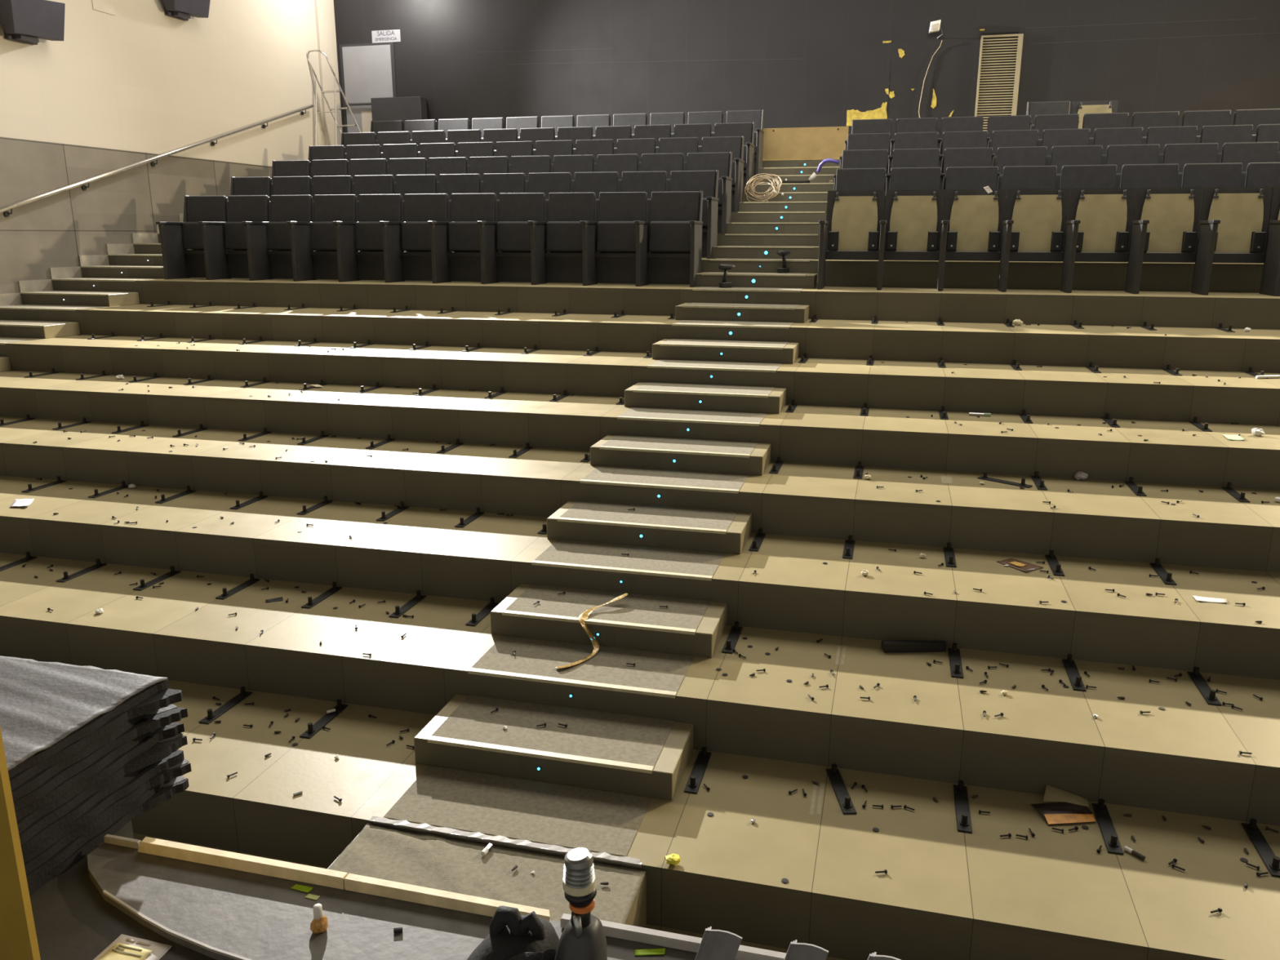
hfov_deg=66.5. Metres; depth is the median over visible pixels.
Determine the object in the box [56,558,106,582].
bracket
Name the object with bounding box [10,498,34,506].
paper sheet
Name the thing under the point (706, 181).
seat
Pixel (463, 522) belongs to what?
bracket
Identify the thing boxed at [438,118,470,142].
seat
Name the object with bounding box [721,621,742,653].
bracket
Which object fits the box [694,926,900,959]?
chairs
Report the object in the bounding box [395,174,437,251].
seat
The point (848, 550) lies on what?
bracket
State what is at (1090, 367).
bracket
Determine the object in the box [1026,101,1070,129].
seat
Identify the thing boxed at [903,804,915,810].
bolt
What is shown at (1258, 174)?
seat
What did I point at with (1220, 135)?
seat
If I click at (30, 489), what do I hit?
bracket
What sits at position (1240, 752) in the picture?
bolt
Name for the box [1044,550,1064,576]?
bracket
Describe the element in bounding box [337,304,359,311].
bracket
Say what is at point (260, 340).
bracket
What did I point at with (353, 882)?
batten
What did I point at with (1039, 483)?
bracket
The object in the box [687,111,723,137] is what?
seat
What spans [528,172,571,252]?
seat
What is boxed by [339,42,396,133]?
door
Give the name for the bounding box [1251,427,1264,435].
paper ball
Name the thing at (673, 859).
paper
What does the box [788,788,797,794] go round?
bolt
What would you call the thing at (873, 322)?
bracket
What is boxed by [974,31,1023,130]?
air vent
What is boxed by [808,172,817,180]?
connector
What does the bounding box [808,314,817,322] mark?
bracket
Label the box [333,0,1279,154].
wall
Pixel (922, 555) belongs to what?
chip
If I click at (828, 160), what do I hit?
hose
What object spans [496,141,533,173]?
seat
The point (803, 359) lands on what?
bracket
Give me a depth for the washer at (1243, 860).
4.00 m
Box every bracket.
[0,413,34,426]
[0,551,36,571]
[21,475,66,493]
[24,368,58,377]
[52,417,90,430]
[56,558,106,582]
[75,370,109,380]
[87,331,117,339]
[88,480,128,497]
[111,420,148,433]
[128,372,160,382]
[133,565,180,591]
[137,333,166,341]
[146,300,173,306]
[155,485,195,503]
[172,423,207,437]
[183,374,214,385]
[186,334,214,342]
[189,302,214,307]
[199,686,252,724]
[215,573,259,599]
[230,491,267,509]
[234,302,258,309]
[237,427,271,441]
[239,336,265,344]
[240,377,270,387]
[284,303,307,310]
[294,337,319,346]
[297,431,328,444]
[297,495,332,515]
[299,379,327,390]
[299,698,348,738]
[301,582,342,608]
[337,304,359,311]
[349,339,373,348]
[356,382,382,392]
[365,434,394,448]
[376,501,408,521]
[388,590,426,617]
[390,306,410,312]
[408,341,431,350]
[414,384,439,395]
[436,306,456,313]
[436,438,463,453]
[454,506,484,528]
[462,342,483,351]
[465,597,499,626]
[484,386,506,399]
[494,307,512,315]
[508,442,533,457]
[520,344,539,354]
[537,524,546,534]
[549,390,569,401]
[551,309,568,316]
[580,453,590,462]
[583,346,600,355]
[611,310,626,317]
[616,397,624,404]
[643,351,652,358]
[667,313,675,319]
[684,746,711,793]
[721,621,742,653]
[748,528,765,551]
[768,456,783,473]
[785,399,797,412]
[798,353,808,363]
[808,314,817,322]
[826,763,857,813]
[842,534,854,559]
[853,461,863,479]
[860,402,869,416]
[866,355,874,365]
[871,315,878,324]
[936,317,944,325]
[937,357,946,368]
[938,405,948,419]
[943,542,956,567]
[947,642,963,678]
[953,780,972,833]
[977,471,1032,488]
[1004,318,1014,327]
[1009,360,1022,370]
[1018,408,1032,423]
[1031,471,1047,490]
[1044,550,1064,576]
[1062,653,1086,691]
[1071,320,1084,328]
[1085,361,1101,373]
[1091,798,1124,854]
[1102,413,1119,427]
[1124,476,1146,496]
[1140,321,1156,330]
[1149,558,1177,585]
[1162,364,1182,375]
[1186,666,1222,706]
[1189,416,1212,431]
[1215,323,1235,332]
[1222,482,1249,502]
[1241,817,1279,877]
[1244,366,1268,378]
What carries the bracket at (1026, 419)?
on the floor at (611, 783)
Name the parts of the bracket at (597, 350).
plate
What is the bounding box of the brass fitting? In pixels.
[293,791,302,795]
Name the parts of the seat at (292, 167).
backrest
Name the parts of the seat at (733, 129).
backrest, kick panel, folded seat, armrest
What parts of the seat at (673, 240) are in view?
armrest, kick panel, folded seat, backrest, armrest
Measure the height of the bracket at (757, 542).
0.052 m
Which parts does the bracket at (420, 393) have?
plate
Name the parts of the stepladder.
leg, hoop handle, cross rod, rail, leg, rail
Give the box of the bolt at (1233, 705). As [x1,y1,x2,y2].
[1231,704,1242,710]
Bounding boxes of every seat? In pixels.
[155,195,229,279]
[198,195,270,279]
[227,176,271,250]
[241,195,313,280]
[269,176,311,250]
[271,160,311,195]
[286,194,357,281]
[308,145,345,177]
[311,159,348,200]
[312,175,352,251]
[332,194,402,281]
[341,132,376,159]
[346,144,381,175]
[350,158,387,194]
[354,174,394,251]
[370,120,404,144]
[377,131,410,158]
[379,193,448,282]
[382,143,417,174]
[389,157,426,194]
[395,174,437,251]
[404,119,436,143]
[412,130,445,158]
[419,142,455,174]
[427,193,496,283]
[428,157,467,193]
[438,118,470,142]
[439,173,480,252]
[447,129,481,157]
[457,142,493,173]
[469,156,508,193]
[471,117,504,142]
[477,192,545,284]
[483,128,517,156]
[483,173,525,252]
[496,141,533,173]
[506,116,538,141]
[511,155,551,192]
[520,127,555,155]
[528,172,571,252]
[528,192,595,284]
[535,140,573,173]
[541,115,574,140]
[553,155,594,192]
[557,126,593,155]
[574,171,618,253]
[575,139,613,172]
[577,114,610,139]
[580,191,647,285]
[595,125,631,154]
[596,154,638,191]
[613,113,647,138]
[617,137,656,171]
[622,171,666,253]
[634,124,671,153]
[634,191,702,287]
[641,153,684,191]
[649,111,684,137]
[658,137,698,170]
[670,169,719,258]
[674,123,711,152]
[686,151,732,234]
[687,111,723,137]
[701,135,744,212]
[714,121,755,192]
[725,109,764,175]
[817,190,885,288]
[826,168,885,199]
[833,149,888,195]
[839,133,890,184]
[844,118,892,163]
[876,189,945,290]
[883,167,941,251]
[885,148,939,190]
[888,132,938,173]
[889,117,937,155]
[936,189,1007,291]
[937,115,983,154]
[938,130,987,173]
[938,166,998,254]
[939,146,992,189]
[986,115,1031,147]
[991,129,1038,166]
[995,146,1046,189]
[997,188,1070,292]
[1000,165,1057,256]
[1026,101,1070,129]
[1034,113,1079,146]
[1041,128,1089,165]
[1050,145,1102,188]
[1050,164,1116,259]
[1060,187,1136,293]
[1071,100,1118,128]
[1082,112,1128,145]
[1093,127,1142,164]
[1105,144,1159,187]
[1120,164,1178,257]
[1124,186,1203,293]
[1131,111,1179,144]
[1146,125,1197,164]
[1162,142,1217,187]
[1173,163,1242,257]
[1182,110,1231,143]
[1191,186,1272,295]
[1200,124,1253,163]
[1220,142,1278,186]
[1233,108,1279,142]
[1244,162,1279,186]
[1255,124,1279,162]
[1259,186,1279,296]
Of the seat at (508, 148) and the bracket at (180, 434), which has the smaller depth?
the bracket at (180, 434)
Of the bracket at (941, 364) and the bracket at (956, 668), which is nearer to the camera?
the bracket at (956, 668)
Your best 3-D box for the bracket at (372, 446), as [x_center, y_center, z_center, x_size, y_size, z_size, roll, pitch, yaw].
[-2.107,-0.315,7.915,0.060,0.052,0.370,4,15,14]
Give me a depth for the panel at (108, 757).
2.84 m
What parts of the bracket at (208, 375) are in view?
plate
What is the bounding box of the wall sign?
[371,29,400,43]
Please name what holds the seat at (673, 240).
on the floor at (611, 783)
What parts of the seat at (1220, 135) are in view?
folded seat, backrest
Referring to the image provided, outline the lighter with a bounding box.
[1124,845,1145,860]
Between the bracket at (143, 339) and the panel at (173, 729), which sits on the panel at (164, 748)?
the panel at (173, 729)
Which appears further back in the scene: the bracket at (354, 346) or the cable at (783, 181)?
the cable at (783, 181)
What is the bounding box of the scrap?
[310,384,323,386]
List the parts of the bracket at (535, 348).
plate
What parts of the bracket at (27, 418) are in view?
plate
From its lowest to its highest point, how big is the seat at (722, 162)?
1.012 m
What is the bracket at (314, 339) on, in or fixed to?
on the floor at (611, 783)
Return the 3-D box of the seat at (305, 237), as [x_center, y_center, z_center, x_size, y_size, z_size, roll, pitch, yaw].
[-3.776,-2.900,11.686,0.608,1.008,0.600,4,15,14]
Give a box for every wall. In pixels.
[0,0,324,166]
[314,0,342,145]
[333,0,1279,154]
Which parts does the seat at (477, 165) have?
folded seat, backrest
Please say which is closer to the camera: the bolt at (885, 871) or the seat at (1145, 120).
the bolt at (885, 871)
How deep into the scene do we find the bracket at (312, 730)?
5.11 m
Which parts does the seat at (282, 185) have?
backrest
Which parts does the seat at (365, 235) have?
armrest, folded seat, kick panel, backrest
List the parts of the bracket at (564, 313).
plate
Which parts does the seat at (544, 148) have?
folded seat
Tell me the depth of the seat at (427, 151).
14.27 m
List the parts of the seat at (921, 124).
backrest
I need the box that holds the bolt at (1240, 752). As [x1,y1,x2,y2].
[1239,750,1252,754]
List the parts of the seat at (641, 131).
folded seat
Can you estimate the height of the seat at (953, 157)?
1.008 m
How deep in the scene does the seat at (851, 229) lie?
10.34 m
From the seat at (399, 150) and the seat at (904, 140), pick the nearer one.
the seat at (904, 140)
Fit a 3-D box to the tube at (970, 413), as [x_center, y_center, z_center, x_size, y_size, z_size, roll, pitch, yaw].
[2.669,-0.516,7.668,0.160,0.025,0.026,4,15,14]
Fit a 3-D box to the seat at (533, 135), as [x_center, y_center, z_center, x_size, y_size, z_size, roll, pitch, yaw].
[-1.651,-4.801,14.723,0.608,1.008,0.600,4,15,14]
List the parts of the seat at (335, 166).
backrest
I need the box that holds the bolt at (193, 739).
[192,737,202,741]
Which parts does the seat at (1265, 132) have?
backrest, folded seat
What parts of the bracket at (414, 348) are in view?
plate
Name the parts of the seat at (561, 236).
armrest, kick panel, folded seat, backrest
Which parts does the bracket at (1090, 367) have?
plate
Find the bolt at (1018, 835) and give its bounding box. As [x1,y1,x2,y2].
[1015,834,1027,839]
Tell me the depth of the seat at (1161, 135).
11.91 m
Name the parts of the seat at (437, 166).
folded seat, backrest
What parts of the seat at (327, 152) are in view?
backrest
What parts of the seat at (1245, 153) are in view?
folded seat, backrest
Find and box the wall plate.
[92,0,115,15]
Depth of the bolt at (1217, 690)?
4.85 m
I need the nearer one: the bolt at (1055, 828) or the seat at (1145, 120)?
the bolt at (1055, 828)
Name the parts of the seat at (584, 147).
folded seat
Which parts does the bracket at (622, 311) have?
plate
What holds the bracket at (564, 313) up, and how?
on the floor at (611, 783)
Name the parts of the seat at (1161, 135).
folded seat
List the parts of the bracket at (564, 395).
plate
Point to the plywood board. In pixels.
(823, 143)
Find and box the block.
[1074,471,1088,479]
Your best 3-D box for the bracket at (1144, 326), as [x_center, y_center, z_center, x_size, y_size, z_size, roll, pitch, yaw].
[4.642,-1.407,8.906,0.060,0.052,0.370,4,15,14]
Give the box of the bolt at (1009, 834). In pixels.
[1000,833,1011,837]
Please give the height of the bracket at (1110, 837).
0.052 m
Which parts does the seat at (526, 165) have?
folded seat, backrest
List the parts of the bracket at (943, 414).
plate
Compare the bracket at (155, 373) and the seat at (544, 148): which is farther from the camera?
the seat at (544, 148)
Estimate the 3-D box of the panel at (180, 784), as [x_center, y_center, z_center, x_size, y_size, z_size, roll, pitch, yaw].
[-2.345,1.020,3.148,1.608,0.032,0.606,4,15,14]
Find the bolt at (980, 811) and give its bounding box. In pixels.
[978,809,990,813]
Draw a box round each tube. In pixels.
[480,843,493,856]
[968,412,991,416]
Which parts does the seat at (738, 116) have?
backrest, kick panel, folded seat, armrest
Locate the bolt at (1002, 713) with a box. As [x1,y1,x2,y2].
[994,712,1004,716]
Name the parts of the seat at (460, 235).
armrest, kick panel, folded seat, backrest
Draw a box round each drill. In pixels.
[554,847,607,959]
[718,263,735,288]
[776,249,790,273]
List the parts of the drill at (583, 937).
silver lever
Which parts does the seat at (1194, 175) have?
backrest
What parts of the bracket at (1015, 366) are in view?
plate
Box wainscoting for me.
[0,136,271,293]
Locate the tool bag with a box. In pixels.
[466,905,559,959]
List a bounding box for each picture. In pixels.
[1008,561,1025,566]
[1044,813,1095,824]
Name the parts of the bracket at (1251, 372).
plate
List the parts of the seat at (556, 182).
folded seat, backrest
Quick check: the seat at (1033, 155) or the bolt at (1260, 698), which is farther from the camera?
the seat at (1033, 155)
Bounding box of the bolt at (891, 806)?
[890,804,902,808]
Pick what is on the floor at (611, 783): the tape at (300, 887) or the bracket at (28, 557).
the bracket at (28, 557)
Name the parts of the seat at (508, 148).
folded seat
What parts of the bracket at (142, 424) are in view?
plate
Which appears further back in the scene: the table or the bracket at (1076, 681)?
the bracket at (1076, 681)
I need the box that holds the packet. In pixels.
[266,596,283,602]
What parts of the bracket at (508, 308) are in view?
plate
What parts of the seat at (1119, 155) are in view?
folded seat, backrest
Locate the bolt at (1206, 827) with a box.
[1202,825,1211,830]
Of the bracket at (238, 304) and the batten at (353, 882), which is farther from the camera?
the bracket at (238, 304)
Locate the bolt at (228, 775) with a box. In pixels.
[226,771,237,777]
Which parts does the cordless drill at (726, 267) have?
handle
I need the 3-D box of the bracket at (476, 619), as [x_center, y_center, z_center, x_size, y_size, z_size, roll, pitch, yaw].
[-0.940,0.779,5.840,0.060,0.052,0.370,4,15,14]
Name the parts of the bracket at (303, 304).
plate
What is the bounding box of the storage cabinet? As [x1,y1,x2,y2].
[370,96,426,131]
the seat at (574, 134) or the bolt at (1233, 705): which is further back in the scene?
the seat at (574, 134)
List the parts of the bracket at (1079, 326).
plate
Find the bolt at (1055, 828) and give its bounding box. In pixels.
[1051,827,1063,832]
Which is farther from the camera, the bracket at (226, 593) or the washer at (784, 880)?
the bracket at (226, 593)
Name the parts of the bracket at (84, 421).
plate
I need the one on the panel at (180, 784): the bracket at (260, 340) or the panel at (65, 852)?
the panel at (65, 852)
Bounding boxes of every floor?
[0,159,1279,959]
[29,820,217,959]
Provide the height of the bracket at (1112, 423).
0.052 m
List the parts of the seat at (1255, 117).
folded seat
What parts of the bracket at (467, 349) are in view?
plate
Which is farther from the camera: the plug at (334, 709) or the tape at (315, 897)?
the plug at (334, 709)
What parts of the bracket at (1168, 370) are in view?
plate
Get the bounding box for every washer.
[707,812,713,816]
[781,878,788,883]
[872,827,879,831]
[1081,825,1088,829]
[1240,857,1248,862]
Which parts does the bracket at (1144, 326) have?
plate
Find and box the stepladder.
[306,49,360,146]
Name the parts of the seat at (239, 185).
backrest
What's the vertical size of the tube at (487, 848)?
0.022 m
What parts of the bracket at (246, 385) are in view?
plate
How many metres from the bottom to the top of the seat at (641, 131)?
1.008 m
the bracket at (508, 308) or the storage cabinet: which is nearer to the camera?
the bracket at (508, 308)
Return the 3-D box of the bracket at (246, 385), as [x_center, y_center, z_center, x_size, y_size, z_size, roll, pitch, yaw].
[-3.620,-0.923,9.185,0.060,0.052,0.370,4,15,14]
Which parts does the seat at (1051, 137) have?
folded seat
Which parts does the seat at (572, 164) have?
folded seat, backrest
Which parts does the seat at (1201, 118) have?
folded seat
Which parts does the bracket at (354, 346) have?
plate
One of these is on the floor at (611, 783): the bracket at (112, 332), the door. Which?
the bracket at (112, 332)
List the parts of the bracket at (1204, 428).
plate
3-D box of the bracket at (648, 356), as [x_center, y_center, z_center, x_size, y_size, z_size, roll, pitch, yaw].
[0.106,-1.191,9.147,0.060,0.052,0.370,4,15,14]
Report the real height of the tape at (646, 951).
0.005 m
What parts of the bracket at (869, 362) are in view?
plate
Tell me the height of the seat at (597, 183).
1.008 m
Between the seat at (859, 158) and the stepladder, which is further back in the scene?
the stepladder
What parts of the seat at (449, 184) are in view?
folded seat, backrest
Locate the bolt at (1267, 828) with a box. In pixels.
[1265,826,1279,832]
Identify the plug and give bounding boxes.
[326,708,335,713]
[393,927,402,933]
[600,881,608,884]
[1197,836,1204,843]
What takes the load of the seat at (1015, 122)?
on the floor at (611, 783)
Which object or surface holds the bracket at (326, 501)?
on the floor at (611, 783)
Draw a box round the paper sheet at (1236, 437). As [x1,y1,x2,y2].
[1222,434,1245,440]
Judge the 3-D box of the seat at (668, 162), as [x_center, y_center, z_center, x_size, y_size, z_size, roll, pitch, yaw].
[0.201,-3.662,12.477,0.608,1.008,0.600,4,15,14]
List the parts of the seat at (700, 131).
folded seat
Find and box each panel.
[0,655,168,778]
[9,688,182,791]
[11,712,149,801]
[13,704,187,812]
[15,726,161,821]
[17,722,184,834]
[18,733,187,845]
[21,766,146,854]
[22,749,184,863]
[24,759,191,875]
[26,778,172,885]
[27,775,188,894]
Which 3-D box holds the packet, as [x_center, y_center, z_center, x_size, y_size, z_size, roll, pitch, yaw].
[-2.273,0.743,6.065,0.100,0.006,0.064,-6,15,-23]
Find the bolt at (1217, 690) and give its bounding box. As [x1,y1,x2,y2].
[1215,688,1226,693]
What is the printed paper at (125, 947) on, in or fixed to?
on the floor at (73, 920)
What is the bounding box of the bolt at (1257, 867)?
[1245,862,1259,870]
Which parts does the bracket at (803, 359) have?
plate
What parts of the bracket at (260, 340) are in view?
plate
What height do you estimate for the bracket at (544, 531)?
0.052 m
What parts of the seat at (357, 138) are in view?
backrest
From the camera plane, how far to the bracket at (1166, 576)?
5.73 m
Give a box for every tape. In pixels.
[290,884,313,892]
[304,893,319,900]
[635,947,665,955]
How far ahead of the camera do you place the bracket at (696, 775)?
4.64 m
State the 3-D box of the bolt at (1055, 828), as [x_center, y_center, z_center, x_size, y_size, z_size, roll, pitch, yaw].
[1.795,1.502,4.195,0.047,0.014,0.016,7,15,24]
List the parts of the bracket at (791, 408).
plate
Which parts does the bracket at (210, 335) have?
plate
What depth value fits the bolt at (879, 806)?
4.36 m
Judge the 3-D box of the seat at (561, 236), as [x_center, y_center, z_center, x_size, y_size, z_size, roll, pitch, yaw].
[-0.862,-2.712,10.958,0.608,1.008,0.600,4,15,14]
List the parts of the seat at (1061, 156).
folded seat, backrest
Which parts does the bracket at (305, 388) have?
plate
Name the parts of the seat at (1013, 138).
folded seat, backrest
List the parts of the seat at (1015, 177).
backrest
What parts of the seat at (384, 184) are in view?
folded seat, backrest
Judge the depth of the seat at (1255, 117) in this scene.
12.46 m
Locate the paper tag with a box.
[983,186,992,193]
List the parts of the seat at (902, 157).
backrest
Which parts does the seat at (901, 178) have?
backrest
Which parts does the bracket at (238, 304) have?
plate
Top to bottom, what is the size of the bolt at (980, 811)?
0.014 m
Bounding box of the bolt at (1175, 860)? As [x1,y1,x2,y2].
[1168,857,1177,864]
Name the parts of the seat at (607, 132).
folded seat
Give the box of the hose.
[816,158,839,172]
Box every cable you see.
[778,180,809,182]
[918,40,942,117]
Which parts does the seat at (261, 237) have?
armrest, folded seat, kick panel, backrest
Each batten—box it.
[137,836,347,889]
[344,873,550,921]
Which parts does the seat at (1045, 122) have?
folded seat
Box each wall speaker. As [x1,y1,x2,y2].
[0,0,65,44]
[162,0,210,21]
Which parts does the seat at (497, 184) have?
folded seat, backrest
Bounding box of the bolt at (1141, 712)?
[1139,710,1150,714]
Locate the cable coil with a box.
[744,173,783,201]
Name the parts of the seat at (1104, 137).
folded seat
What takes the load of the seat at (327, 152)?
on the floor at (611, 783)
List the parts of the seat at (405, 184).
folded seat, backrest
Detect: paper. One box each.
[93,933,172,959]
[664,853,680,866]
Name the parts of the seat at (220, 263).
armrest, folded seat, kick panel, backrest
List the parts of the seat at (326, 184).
folded seat, backrest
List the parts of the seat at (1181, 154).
folded seat, backrest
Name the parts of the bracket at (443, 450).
plate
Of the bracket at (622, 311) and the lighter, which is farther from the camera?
the bracket at (622, 311)
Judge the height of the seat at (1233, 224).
1.005 m
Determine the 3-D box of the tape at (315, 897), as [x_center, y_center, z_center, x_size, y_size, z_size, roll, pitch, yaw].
[-0.892,1.134,2.655,0.039,0.002,0.019,4,15,14]
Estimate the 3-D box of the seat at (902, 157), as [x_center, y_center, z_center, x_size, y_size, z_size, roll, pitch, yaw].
[3.256,-3.465,11.714,0.608,1.008,0.600,4,15,14]
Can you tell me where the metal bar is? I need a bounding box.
[880,640,946,653]
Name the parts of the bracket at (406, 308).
plate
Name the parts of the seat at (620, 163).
backrest, folded seat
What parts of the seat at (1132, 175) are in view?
backrest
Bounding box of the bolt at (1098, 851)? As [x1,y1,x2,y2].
[1096,844,1102,853]
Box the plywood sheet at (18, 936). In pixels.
[0,727,40,959]
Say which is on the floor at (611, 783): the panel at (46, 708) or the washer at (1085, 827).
the washer at (1085, 827)
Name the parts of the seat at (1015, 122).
folded seat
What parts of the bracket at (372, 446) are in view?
plate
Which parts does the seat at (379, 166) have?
folded seat, backrest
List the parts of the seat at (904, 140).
backrest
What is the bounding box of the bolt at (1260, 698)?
[1253,693,1262,700]
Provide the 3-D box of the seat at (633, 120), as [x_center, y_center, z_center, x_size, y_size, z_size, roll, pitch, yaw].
[-0.246,-5.220,15.264,0.608,1.008,0.600,4,15,14]
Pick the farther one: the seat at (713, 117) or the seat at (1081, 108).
the seat at (713, 117)
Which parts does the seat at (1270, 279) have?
armrest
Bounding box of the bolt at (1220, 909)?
[1210,907,1222,913]
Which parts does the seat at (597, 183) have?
backrest, folded seat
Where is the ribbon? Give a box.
[555,592,627,668]
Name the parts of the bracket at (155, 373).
plate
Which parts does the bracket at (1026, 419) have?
plate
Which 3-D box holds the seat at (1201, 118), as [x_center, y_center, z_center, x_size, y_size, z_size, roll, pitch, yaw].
[7.239,-4.226,12.504,0.608,1.008,0.600,4,15,14]
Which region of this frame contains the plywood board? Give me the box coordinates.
[762,126,848,160]
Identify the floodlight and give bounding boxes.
[928,19,942,39]
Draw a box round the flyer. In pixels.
[996,558,1043,572]
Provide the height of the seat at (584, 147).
1.008 m
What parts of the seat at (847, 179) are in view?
backrest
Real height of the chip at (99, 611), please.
0.029 m
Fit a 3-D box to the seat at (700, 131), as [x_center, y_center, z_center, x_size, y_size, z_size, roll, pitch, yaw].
[0.680,-4.650,14.141,0.608,1.008,0.600,4,15,14]
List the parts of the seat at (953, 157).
folded seat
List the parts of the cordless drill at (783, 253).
handle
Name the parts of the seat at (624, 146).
backrest, folded seat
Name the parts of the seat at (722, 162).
backrest, kick panel, folded seat, armrest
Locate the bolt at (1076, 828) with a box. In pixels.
[1068,826,1078,831]
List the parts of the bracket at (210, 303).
plate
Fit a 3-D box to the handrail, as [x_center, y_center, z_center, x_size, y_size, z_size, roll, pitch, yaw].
[-6.769,-4.345,13.327,0.086,2.472,8.434,4,15,14]
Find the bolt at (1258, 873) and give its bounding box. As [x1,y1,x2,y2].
[1256,871,1268,876]
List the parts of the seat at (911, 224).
armrest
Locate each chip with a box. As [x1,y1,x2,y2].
[94,608,103,613]
[115,374,124,379]
[128,483,135,488]
[861,569,869,575]
[864,475,871,479]
[919,553,926,557]
[1000,689,1008,694]
[1012,319,1022,325]
[1244,327,1251,331]
[1273,496,1279,502]
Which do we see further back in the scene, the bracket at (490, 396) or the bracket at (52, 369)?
the bracket at (52, 369)
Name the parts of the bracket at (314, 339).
plate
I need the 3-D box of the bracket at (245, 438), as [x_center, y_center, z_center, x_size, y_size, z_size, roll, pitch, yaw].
[-3.236,-0.388,8.197,0.060,0.052,0.370,4,15,14]
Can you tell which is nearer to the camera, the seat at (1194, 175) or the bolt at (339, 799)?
the bolt at (339, 799)
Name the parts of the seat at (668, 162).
backrest, folded seat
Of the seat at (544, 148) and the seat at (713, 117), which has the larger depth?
the seat at (713, 117)
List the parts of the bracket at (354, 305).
plate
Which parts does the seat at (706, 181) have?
backrest, kick panel, folded seat, armrest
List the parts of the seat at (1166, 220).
armrest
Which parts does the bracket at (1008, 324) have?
plate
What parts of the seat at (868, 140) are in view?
backrest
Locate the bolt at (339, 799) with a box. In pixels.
[333,795,342,801]
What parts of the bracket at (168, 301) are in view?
plate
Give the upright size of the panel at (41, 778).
0.030 m
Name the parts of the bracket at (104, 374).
plate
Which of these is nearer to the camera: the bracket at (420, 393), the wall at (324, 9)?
the bracket at (420, 393)
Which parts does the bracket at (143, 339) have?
plate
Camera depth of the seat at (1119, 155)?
11.22 m
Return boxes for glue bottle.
[310,903,328,933]
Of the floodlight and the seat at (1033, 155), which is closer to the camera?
the seat at (1033, 155)
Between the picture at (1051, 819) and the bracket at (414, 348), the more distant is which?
the bracket at (414, 348)
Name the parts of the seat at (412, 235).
armrest, folded seat, kick panel, backrest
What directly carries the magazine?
on the floor at (611, 783)
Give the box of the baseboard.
[0,195,228,306]
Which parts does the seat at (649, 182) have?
backrest, folded seat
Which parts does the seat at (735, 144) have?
backrest, kick panel, folded seat, armrest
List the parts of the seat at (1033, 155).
folded seat, backrest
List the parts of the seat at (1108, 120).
folded seat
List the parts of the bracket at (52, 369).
plate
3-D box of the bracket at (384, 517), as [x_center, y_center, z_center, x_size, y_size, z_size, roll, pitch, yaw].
[-1.758,0.217,6.936,0.060,0.052,0.370,4,15,14]
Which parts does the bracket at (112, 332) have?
plate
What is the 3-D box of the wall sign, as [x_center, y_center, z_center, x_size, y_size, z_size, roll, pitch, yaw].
[-4.514,-7.888,17.357,0.560,0.205,0.014,4,15,14]
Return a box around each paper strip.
[1193,595,1227,603]
[1255,375,1279,378]
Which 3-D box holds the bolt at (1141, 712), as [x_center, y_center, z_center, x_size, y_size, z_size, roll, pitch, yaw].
[2.404,1.105,4.644,0.047,0.014,0.016,-1,14,-4]
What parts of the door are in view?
panel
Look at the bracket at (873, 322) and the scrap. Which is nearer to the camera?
the scrap
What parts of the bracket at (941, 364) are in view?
plate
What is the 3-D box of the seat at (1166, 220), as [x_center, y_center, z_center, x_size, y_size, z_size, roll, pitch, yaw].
[5.123,-2.324,9.465,0.630,1.005,0.602,4,15,14]
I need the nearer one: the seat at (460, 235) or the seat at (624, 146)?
the seat at (460, 235)
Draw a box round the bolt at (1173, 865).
[1171,863,1185,871]
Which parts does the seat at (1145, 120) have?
folded seat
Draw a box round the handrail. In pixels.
[0,104,313,217]
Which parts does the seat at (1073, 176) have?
backrest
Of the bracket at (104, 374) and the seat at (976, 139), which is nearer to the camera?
the bracket at (104, 374)
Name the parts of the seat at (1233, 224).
armrest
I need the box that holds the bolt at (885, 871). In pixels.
[875,869,887,873]
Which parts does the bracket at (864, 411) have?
plate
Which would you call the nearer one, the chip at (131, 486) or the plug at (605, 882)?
the plug at (605, 882)
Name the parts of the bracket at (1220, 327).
plate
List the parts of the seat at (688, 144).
backrest, folded seat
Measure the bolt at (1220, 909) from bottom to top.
0.014 m
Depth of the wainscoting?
12.39 m
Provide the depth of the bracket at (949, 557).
6.01 m
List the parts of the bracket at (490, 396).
plate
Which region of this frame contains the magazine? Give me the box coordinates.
[1031,784,1095,824]
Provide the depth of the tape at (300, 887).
2.69 m
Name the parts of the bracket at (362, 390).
plate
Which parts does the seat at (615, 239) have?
armrest, kick panel, folded seat, backrest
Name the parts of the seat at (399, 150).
backrest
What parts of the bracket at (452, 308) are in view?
plate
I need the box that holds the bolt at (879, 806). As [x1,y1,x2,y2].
[872,804,883,808]
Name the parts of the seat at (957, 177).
backrest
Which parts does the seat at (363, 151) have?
backrest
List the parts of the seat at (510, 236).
armrest, kick panel, folded seat, backrest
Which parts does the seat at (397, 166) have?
folded seat, backrest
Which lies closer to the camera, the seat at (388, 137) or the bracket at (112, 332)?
the bracket at (112, 332)
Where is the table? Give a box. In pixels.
[87,834,786,959]
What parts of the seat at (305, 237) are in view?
armrest, folded seat, kick panel, backrest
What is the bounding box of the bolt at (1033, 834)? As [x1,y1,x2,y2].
[1028,827,1035,836]
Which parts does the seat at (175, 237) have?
armrest, folded seat, kick panel, backrest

